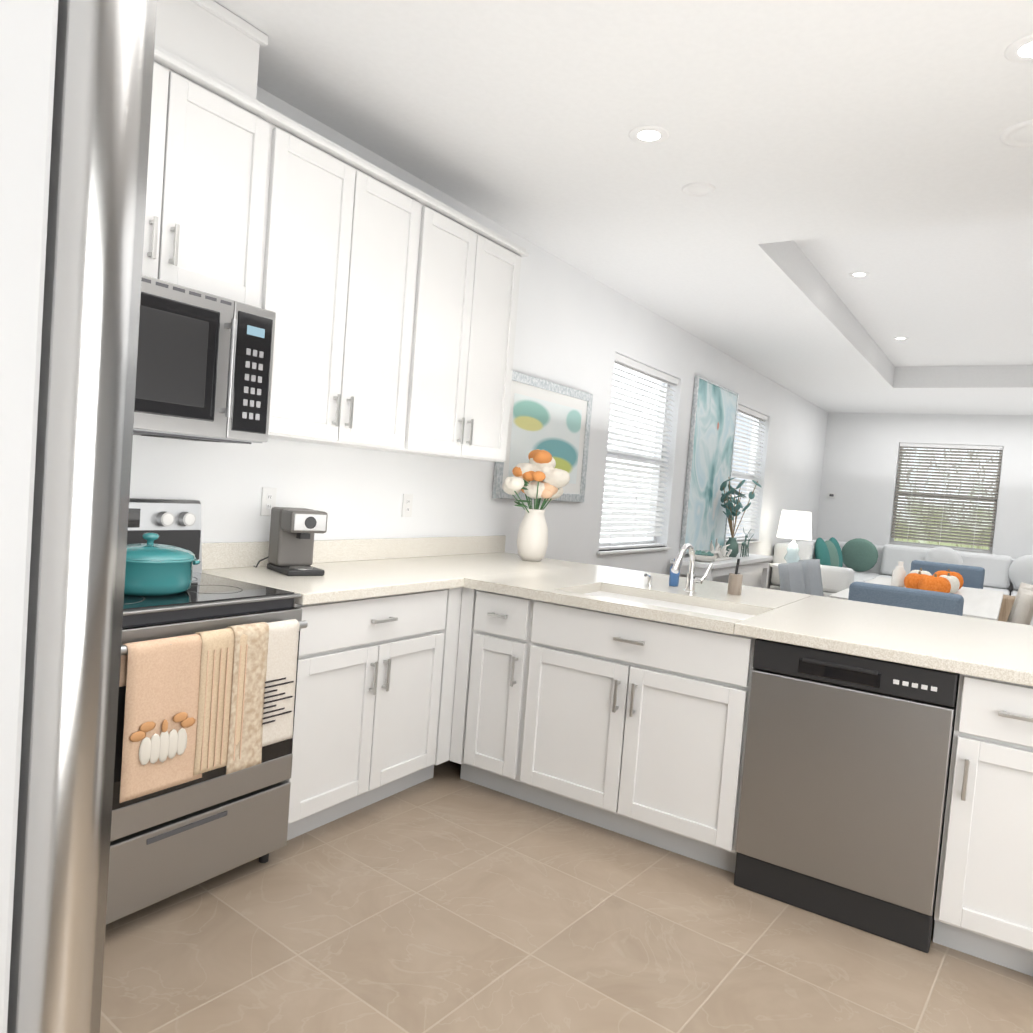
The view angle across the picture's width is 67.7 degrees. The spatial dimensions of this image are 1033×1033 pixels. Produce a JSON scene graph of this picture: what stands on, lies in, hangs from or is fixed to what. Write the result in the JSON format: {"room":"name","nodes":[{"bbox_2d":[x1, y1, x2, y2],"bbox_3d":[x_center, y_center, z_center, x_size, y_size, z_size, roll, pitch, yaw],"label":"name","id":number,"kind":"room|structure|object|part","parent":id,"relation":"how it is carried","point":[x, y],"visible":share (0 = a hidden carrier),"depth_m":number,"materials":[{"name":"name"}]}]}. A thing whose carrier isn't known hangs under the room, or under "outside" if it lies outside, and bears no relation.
{"room":"kitchen","nodes":[
{"label":"kitchen","id":0,"kind":"room"},
{"bbox_2d":[129,86,827,588],"bbox_3d":[1.005,-0.264,6.434,0.200,2.780,13.450,6,3,33],"label":"wall","id":1,"kind":"structure","parent":0,"point":[577,328],"depth_m":4.78,"materials":[{"name":"paint"}]},
{"bbox_2d":[155,0,265,91],"bbox_3d":[-1.156,-1.531,2.449,0.305,0.232,0.570,6,3,33],"label":"upper cabinet","id":2,"kind":"object","parent":1,"relation":"attached to","point":[219,39],"depth_m":2.45,"materials":[{"name":"white wood"}]},
{"bbox_2d":[142,36,281,308],"bbox_3d":[-1.205,-1.074,2.431,0.325,0.684,0.764,6,3,33],"label":"upper cabinet","id":3,"kind":"object","parent":1,"relation":"attached to","point":[213,156],"depth_m":2.47,"materials":[{"name":"white wood"}]},
{"bbox_2d":[133,275,275,443],"bbox_3d":[-1.197,-0.493,2.422,0.456,0.461,0.764,6,3,33],"label":"microwave","id":4,"kind":"object","parent":3,"relation":"attached to","point":[204,366],"visible":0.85,"depth_m":2.42,"materials":[{"name":"silver metal"}]},
{"bbox_2d":[260,487,276,515],"bbox_3d":[-1.022,-0.065,3.176,0.008,0.116,0.072,6,3,33],"label":"electrical outlet plate","id":5,"kind":"object","parent":1,"relation":"attached to","point":[268,500],"visible":0.96,"depth_m":3.17,"materials":[{"name":"white plastic"}]},
{"bbox_2d":[266,114,437,454],"bbox_3d":[-0.794,-0.860,3.095,0.325,1.106,0.939,6,3,33],"label":"upper cabinet","id":6,"kind":"object","parent":1,"relation":"attached to","point":[390,300],"depth_m":3.00,"materials":[{"name":"white wood"}]},
{"bbox_2d":[201,535,504,570],"bbox_3d":[-1.288,0.147,2.790,0.019,0.100,4.436,6,3,33],"label":"backsplash","id":7,"kind":"structure","parent":1,"relation":"attached to","point":[249,554],"depth_m":3.62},
{"bbox_2d":[402,494,412,516],"bbox_3d":[-0.551,-0.061,3.896,0.008,0.116,0.072,6,3,33],"label":"electrical outlet plate","id":8,"kind":"object","parent":1,"relation":"attached to","point":[407,503],"visible":1,"depth_m":3.89,"materials":[{"name":"white plastic"}]},
{"bbox_2d":[422,201,525,461],"bbox_3d":[-0.378,-0.856,3.731,0.325,1.106,0.865,6,3,33],"label":"upper cabinet","id":9,"kind":"object","parent":1,"relation":"attached to","point":[473,313],"depth_m":3.68,"materials":[{"name":"white wood"}]},
{"bbox_2d":[492,371,592,501],"bbox_3d":[0.196,-0.487,4.946,0.030,0.757,1.090,6,3,33],"label":"picture","id":10,"kind":"object","parent":1,"relation":"attached to","point":[553,419],"visible":0.75,"depth_m":4.93,"materials":[{"name":"multicoloured paper"}]},
{"bbox_2d":[597,353,678,554],"bbox_3d":[0.975,-0.477,6.294,0.205,1.507,1.380,6,3,33],"label":"window","id":11,"kind":"structure","parent":1,"relation":"in","point":[624,363],"depth_m":6.29,"materials":[{"name":"white plastic"}]},
{"bbox_2d":[680,376,738,553],"bbox_3d":[1.907,-0.475,7.554,0.040,1.640,1.190,6,3,33],"label":"picture","id":12,"kind":"object","parent":1,"relation":"attached to","point":[711,445],"visible":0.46,"depth_m":7.46,"materials":[{"name":"teal fabric"}]},
{"bbox_2d":[725,404,767,544],"bbox_3d":[2.545,-0.463,8.696,0.205,1.507,1.380,6,3,33],"label":"window","id":13,"kind":"structure","parent":1,"relation":"in","point":[750,476],"depth_m":8.86,"materials":[{"name":"white plastic"}]},
{"bbox_2d":[100,760,1032,1032],"bbox_3d":[4.049,1.511,4.434,7.775,0.100,13.450,6,3,33],"label":"floor","id":14,"kind":"structure","parent":0,"point":[446,898],"depth_m":2.23,"materials":[{"name":"tile"}]},
{"bbox_2d":[0,0,156,1032],"bbox_3d":[-0.876,0.360,0.443,1.000,1.782,0.907,6,3,33],"label":"refrigerator","id":15,"kind":"object","parent":14,"relation":"on","point":[76,79],"visible":1,"depth_m":0.43,"materials":[{"name":"grey metal"}]},
{"bbox_2d":[106,498,307,924],"bbox_3d":[-1.165,0.551,2.394,0.712,1.180,0.762,6,3,33],"label":"range","id":16,"kind":"object","parent":14,"relation":"on","point":[205,721],"depth_m":2.25,"materials":[{"name":"grey metal"}]},
{"bbox_3d":[-1.129,0.135,2.367,0.262,0.178,0.330,6,3,33],"label":"teal dutch oven","id":17,"kind":"part","parent":16,"relation":"part of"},
{"bbox_2d":[119,632,210,803],"bbox_3d":[-0.958,0.535,2.097,0.044,0.416,0.240,6,3,33],"label":"towel","id":18,"kind":"object","parent":16,"relation":"hanging from","point":[167,681],"depth_m":2.09,"materials":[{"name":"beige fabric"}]},
{"bbox_2d":[190,625,252,775],"bbox_3d":[-0.864,0.526,2.245,0.047,0.405,0.170,6,3,33],"label":"towel","id":19,"kind":"object","parent":16,"relation":"hanging from","point":[221,735],"depth_m":2.23,"materials":[{"name":"beige fabric"}]},
{"bbox_2d":[221,621,269,774],"bbox_3d":[-0.820,0.537,2.315,0.055,0.434,0.126,6,3,33],"label":"towel","id":20,"kind":"object","parent":16,"relation":"hanging from","point":[248,674],"depth_m":2.30,"materials":[{"name":"beige fabric"}]},
{"bbox_2d":[251,619,299,749],"bbox_3d":[-0.758,0.514,2.406,0.047,0.381,0.146,6,3,33],"label":"towel","id":21,"kind":"object","parent":16,"relation":"hanging from","point":[278,641],"depth_m":2.38,"materials":[{"name":"white fabric"}]},
{"bbox_2d":[287,583,472,840],"bbox_3d":[-0.738,0.705,3.126,0.667,0.875,0.923,6,3,33],"label":"base cabinet","id":22,"kind":"object","parent":14,"relation":"on","point":[382,680],"depth_m":2.94,"materials":[{"name":"white wood"}]},
{"bbox_2d":[202,551,588,602],"bbox_3d":[-0.398,0.251,3.606,0.632,0.040,2.095,6,3,33],"label":"countertop","id":23,"kind":"structure","parent":22,"relation":"on","point":[354,576],"depth_m":3.21,"materials":[{"name":"beige stone"}]},
{"bbox_2d":[253,507,327,575],"bbox_3d":[-0.886,0.090,3.063,0.298,0.250,0.208,6,3,33],"label":"coffee maker","id":24,"kind":"object","parent":23,"relation":"on","point":[291,538],"visible":0.98,"depth_m":3.01,"materials":[{"name":"grey plastic"}]},
{"bbox_2d":[502,449,569,560],"bbox_3d":[0.092,-0.071,4.253,0.360,0.617,0.457,6,3,33],"label":"flower vase","id":25,"kind":"object","parent":23,"relation":"on","point":[544,475],"visible":1,"depth_m":4.19,"materials":[{"name":"white ceramic"}]},
{"bbox_2d":[461,591,512,790],"bbox_3d":[0.073,0.752,3.486,0.425,0.875,0.605,6,3,33],"label":"base cabinet","id":26,"kind":"object","parent":14,"relation":"on","point":[489,637],"depth_m":3.27,"materials":[{"name":"white wood"}]},
{"bbox_2d":[497,599,788,872],"bbox_3d":[0.540,0.803,3.181,0.980,0.875,0.605,6,3,33],"label":"base cabinet","id":27,"kind":"object","parent":14,"relation":"on","point":[609,697],"depth_m":2.90,"materials":[{"name":"white wood"}]},
{"bbox_2d":[465,564,1032,686],"bbox_3d":[1.061,0.384,3.177,2.296,0.040,1.215,6,3,33],"label":"countertop","id":28,"kind":"structure","parent":27,"relation":"on","point":[999,651],"depth_m":2.90,"materials":[{"name":"beige stone"}]},
{"bbox_2d":[581,587,756,618],"bbox_3d":[0.585,0.460,3.133,0.820,0.206,0.470,6,3,33],"label":"sink","id":29,"kind":"object","parent":28,"relation":"in","point":[709,608],"depth_m":3.28,"materials":[{"name":"white ceramic"}]},
{"bbox_2d":[669,559,679,586],"bbox_3d":[0.738,0.257,3.589,0.042,0.125,0.060,6,3,33],"label":"soap bottle","id":30,"kind":"object","parent":28,"relation":"on","point":[674,579],"visible":0.6,"depth_m":3.57,"materials":[{"name":"blue plastic"}]},
{"bbox_2d":[671,543,712,594],"bbox_3d":[0.742,0.223,3.286,0.109,0.221,0.246,6,3,33],"label":"faucet","id":31,"kind":"object","parent":28,"relation":"on","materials":[{"name":"silver metal"}]},
{"bbox_2d":[727,559,742,594],"bbox_3d":[0.983,0.264,3.453,0.060,0.161,0.060,6,3,33],"label":"brush holder","id":32,"kind":"object","parent":28,"relation":"on","point":[735,583],"visible":1,"depth_m":3.43,"materials":[{"name":"beige ceramic"}]},
{"bbox_2d":[670,477,772,588],"bbox_3d":[2.052,0.385,7.508,0.400,1.555,1.900,6,3,33],"label":"console table","id":33,"kind":"object","parent":14,"relation":"on","point":[723,560],"visible":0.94,"depth_m":7.48,"materials":[{"name":"white wood"}]},
{"bbox_2d":[719,477,761,557],"bbox_3d":[2.164,0.001,7.628,0.342,0.784,0.582,6,3,33],"label":"plant","id":34,"kind":"object","parent":33,"relation":"on","point":[731,545],"depth_m":7.65,"materials":[{"name":"teal plant"}]},
{"bbox_2d":[778,562,805,593],"bbox_3d":[2.345,0.819,5.994,0.639,0.875,0.500,6,3,33],"label":"dining chair","id":35,"kind":"object","parent":14,"relation":"on","point":[791,576],"visible":0.27,"depth_m":6.12,"materials":[{"name":"fabric"}]},
{"bbox_2d":[798,559,823,596],"bbox_3d":[2.703,0.822,6.542,0.639,0.875,0.500,6,3,33],"label":"dining chair","id":36,"kind":"object","parent":14,"relation":"on","point":[812,576],"visible":0.19,"depth_m":6.70,"materials":[{"name":"fabric"}]},
{"bbox_2d":[734,639,959,952],"bbox_3d":[1.190,0.877,2.727,0.605,0.869,0.593,6,3,33],"label":"dishwasher","id":37,"kind":"object","parent":14,"relation":"on","point":[845,781],"visible":0.98,"depth_m":2.47,"materials":[{"name":"grey metal"}]},
{"bbox_2d":[770,537,1032,625],"bbox_3d":[5.383,0.849,9.820,3.545,0.941,2.520,6,3,33],"label":"sectional sofa","id":38,"kind":"object","parent":14,"relation":"on","point":[844,565],"visible":0.48,"depth_m":10.23,"materials":[{"name":"white fabric"}]},
{"bbox_2d":[848,582,963,615],"bbox_3d":[2.390,0.863,4.758,0.600,0.898,0.630,6,3,33],"label":"chair","id":39,"kind":"object","parent":14,"relation":"on","point":[928,600],"visible":0.12,"depth_m":4.47,"materials":[{"name":"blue fabric"}]},
{"bbox_2d":[829,577,1003,620],"bbox_3d":[3.050,0.944,5.807,0.960,0.750,2.150,6,3,33],"label":"dining table","id":40,"kind":"object","parent":14,"relation":"on","point":[982,603],"visible":0.25,"depth_m":5.49,"materials":[{"name":"white wood"}]},
{"bbox_2d":[891,561,963,592],"bbox_3d":[3.169,0.473,5.974,0.492,0.190,0.863,6,3,33],"label":"centrepiece","id":41,"kind":"object","parent":40,"relation":"on","point":[948,581],"visible":0.96,"depth_m":5.86,"materials":[{"name":"orange"}]},
{"bbox_2d":[910,560,984,588],"bbox_3d":[3.845,0.877,6.984,0.600,0.898,0.630,6,3,33],"label":"chair","id":42,"kind":"object","parent":14,"relation":"on","point":[973,576],"visible":0.1,"depth_m":7.06,"materials":[{"name":"blue fabric"}]},
{"bbox_2d":[933,675,1032,975],"bbox_3d":[1.622,0.919,2.491,0.372,0.875,0.635,6,3,33],"label":"base cabinet","id":43,"kind":"object","parent":14,"relation":"on","point":[984,905],"depth_m":2.27,"materials":[{"name":"white wood"}]},
{"bbox_2d":[1007,582,1032,621],"bbox_3d":[3.604,0.920,5.953,0.639,0.875,0.500,6,3,33],"label":"dining chair","id":44,"kind":"object","parent":14,"relation":"on","point":[1026,586],"visible":0.04,"depth_m":5.86,"materials":[{"name":"fabric"}]},
{"bbox_2d":[1009,588,1032,624],"bbox_3d":[3.246,0.916,5.404,0.639,0.875,0.500,6,3,33],"label":"dining chair","id":45,"kind":"object","parent":14,"relation":"on","point":[1022,612],"visible":0.25,"depth_m":5.08,"materials":[{"name":"fabric"}]},
{"bbox_3d":[5.886,1.403,8.759,4.250,0.012,3.400,6,3,33],"label":"area rug","id":46,"kind":"object","parent":14,"relation":"on","visible":0},
{"bbox_2d":[998,594,1015,621],"bbox_3d":[5.592,1.134,8.953,0.451,0.460,0.490,6,3,33],"label":"stump side table","id":47,"kind":"object","parent":46,"relation":"on","point":[1006,605],"visible":0.04,"depth_m":8.74,"materials":[{"name":"brown wood"}]},
{"bbox_2d":[213,0,1032,415],"bbox_3d":[4.284,-1.487,4.299,7.775,0.360,13.450,6,3,33],"label":"ceiling","id":48,"kind":"structure","parent":0,"point":[825,148],"depth_m":3.24,"materials":[{"name":"paint"}]},
{"bbox_2d":[629,125,669,143],"bbox_3d":[0.535,-1.545,3.111,0.164,0.004,0.164,6,3,33],"label":"recessed light","id":49,"kind":"object","parent":48,"relation":"in","point":[646,134],"visible":1,"depth_m":3.10,"materials":[{"name":"white plastic"}]},
{"bbox_2d":[682,182,714,196],"bbox_3d":[0.855,-1.538,3.619,0.156,0.012,0.156,6,3,33],"label":"ceiling speaker","id":50,"kind":"object","parent":48,"relation":"attached to","point":[698,189],"visible":1,"depth_m":3.60,"materials":[{"name":"white plastic"}]},
{"bbox_2d":[849,271,869,276],"bbox_3d":[2.458,-1.744,5.523,0.140,0.004,0.140,6,3,33],"label":"recessed light","id":51,"kind":"object","parent":48,"relation":"in","point":[859,274],"visible":1,"depth_m":5.51,"materials":[{"name":"white plastic"}]},
{"bbox_2d":[893,337,908,339],"bbox_3d":[3.717,-1.732,7.449,0.140,0.004,0.140,6,3,33],"label":"recessed light","id":52,"kind":"object","parent":48,"relation":"in","point":[899,338],"visible":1,"depth_m":7.44,"materials":[{"name":"white plastic"}]},
{"bbox_2d":[1000,119,1032,146],"bbox_3d":[1.922,-1.420,2.849,0.229,0.012,0.229,6,3,33],"label":"ceiling speaker","id":53,"kind":"object","parent":48,"relation":"attached to","point":[1020,134],"visible":1,"depth_m":2.87,"materials":[{"name":"white plastic"}]},
{"bbox_2d":[1004,34,1032,62],"bbox_3d":[1.580,-1.428,2.344,0.164,0.004,0.164,6,3,33],"label":"recessed light","id":54,"kind":"object","parent":48,"relation":"in","point":[1019,50],"visible":1,"depth_m":2.36,"materials":[{"name":"white plastic"}]},
{"bbox_2d":[769,510,811,567],"bbox_3d":[3.308,0.552,9.255,0.520,1.261,0.520,6,3,33],"label":"table lamp","id":55,"kind":"object","parent":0,"point":[793,525],"visible":0.6,"depth_m":9.10,"materials":[{"name":"white fabric"}]},
{"bbox_2d":[816,413,1032,558],"bbox_3d":[7.869,0.120,9.860,7.575,2.780,0.200,6,3,33],"label":"wall","id":56,"kind":"structure","parent":0,"point":[860,463],"depth_m":11.31,"materials":[{"name":"paint"}]},
{"bbox_2d":[828,493,835,497],"bbox_3d":[4.803,-0.336,11.732,0.110,0.080,0.022,6,3,33],"label":"thermostat","id":57,"kind":"object","parent":56,"relation":"attached to","point":[831,495],"visible":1,"depth_m":11.72,"materials":[{"name":"white plastic"}]},
{"bbox_2d":[886,443,1003,553],"bbox_3d":[6.104,-0.286,10.978,1.357,1.507,0.205,6,3,33],"label":"window","id":58,"kind":"structure","parent":56,"relation":"in","point":[938,496],"depth_m":10.95,"materials":[{"name":"white plastic"}]},
{"label":"outside","id":59,"kind":"structure","parent":0,"visible":0},
{"bbox_2d":[600,366,659,541],"bbox_3d":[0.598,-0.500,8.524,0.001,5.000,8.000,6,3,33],"label":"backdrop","id":60,"kind":"structure","parent":59,"point":[627,416],"depth_m":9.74,"materials":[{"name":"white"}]},
{"bbox_2d":[894,448,999,549],"bbox_3d":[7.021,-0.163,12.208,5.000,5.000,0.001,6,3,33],"label":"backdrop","id":61,"kind":"structure","parent":59,"point":[943,543],"depth_m":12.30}
]}

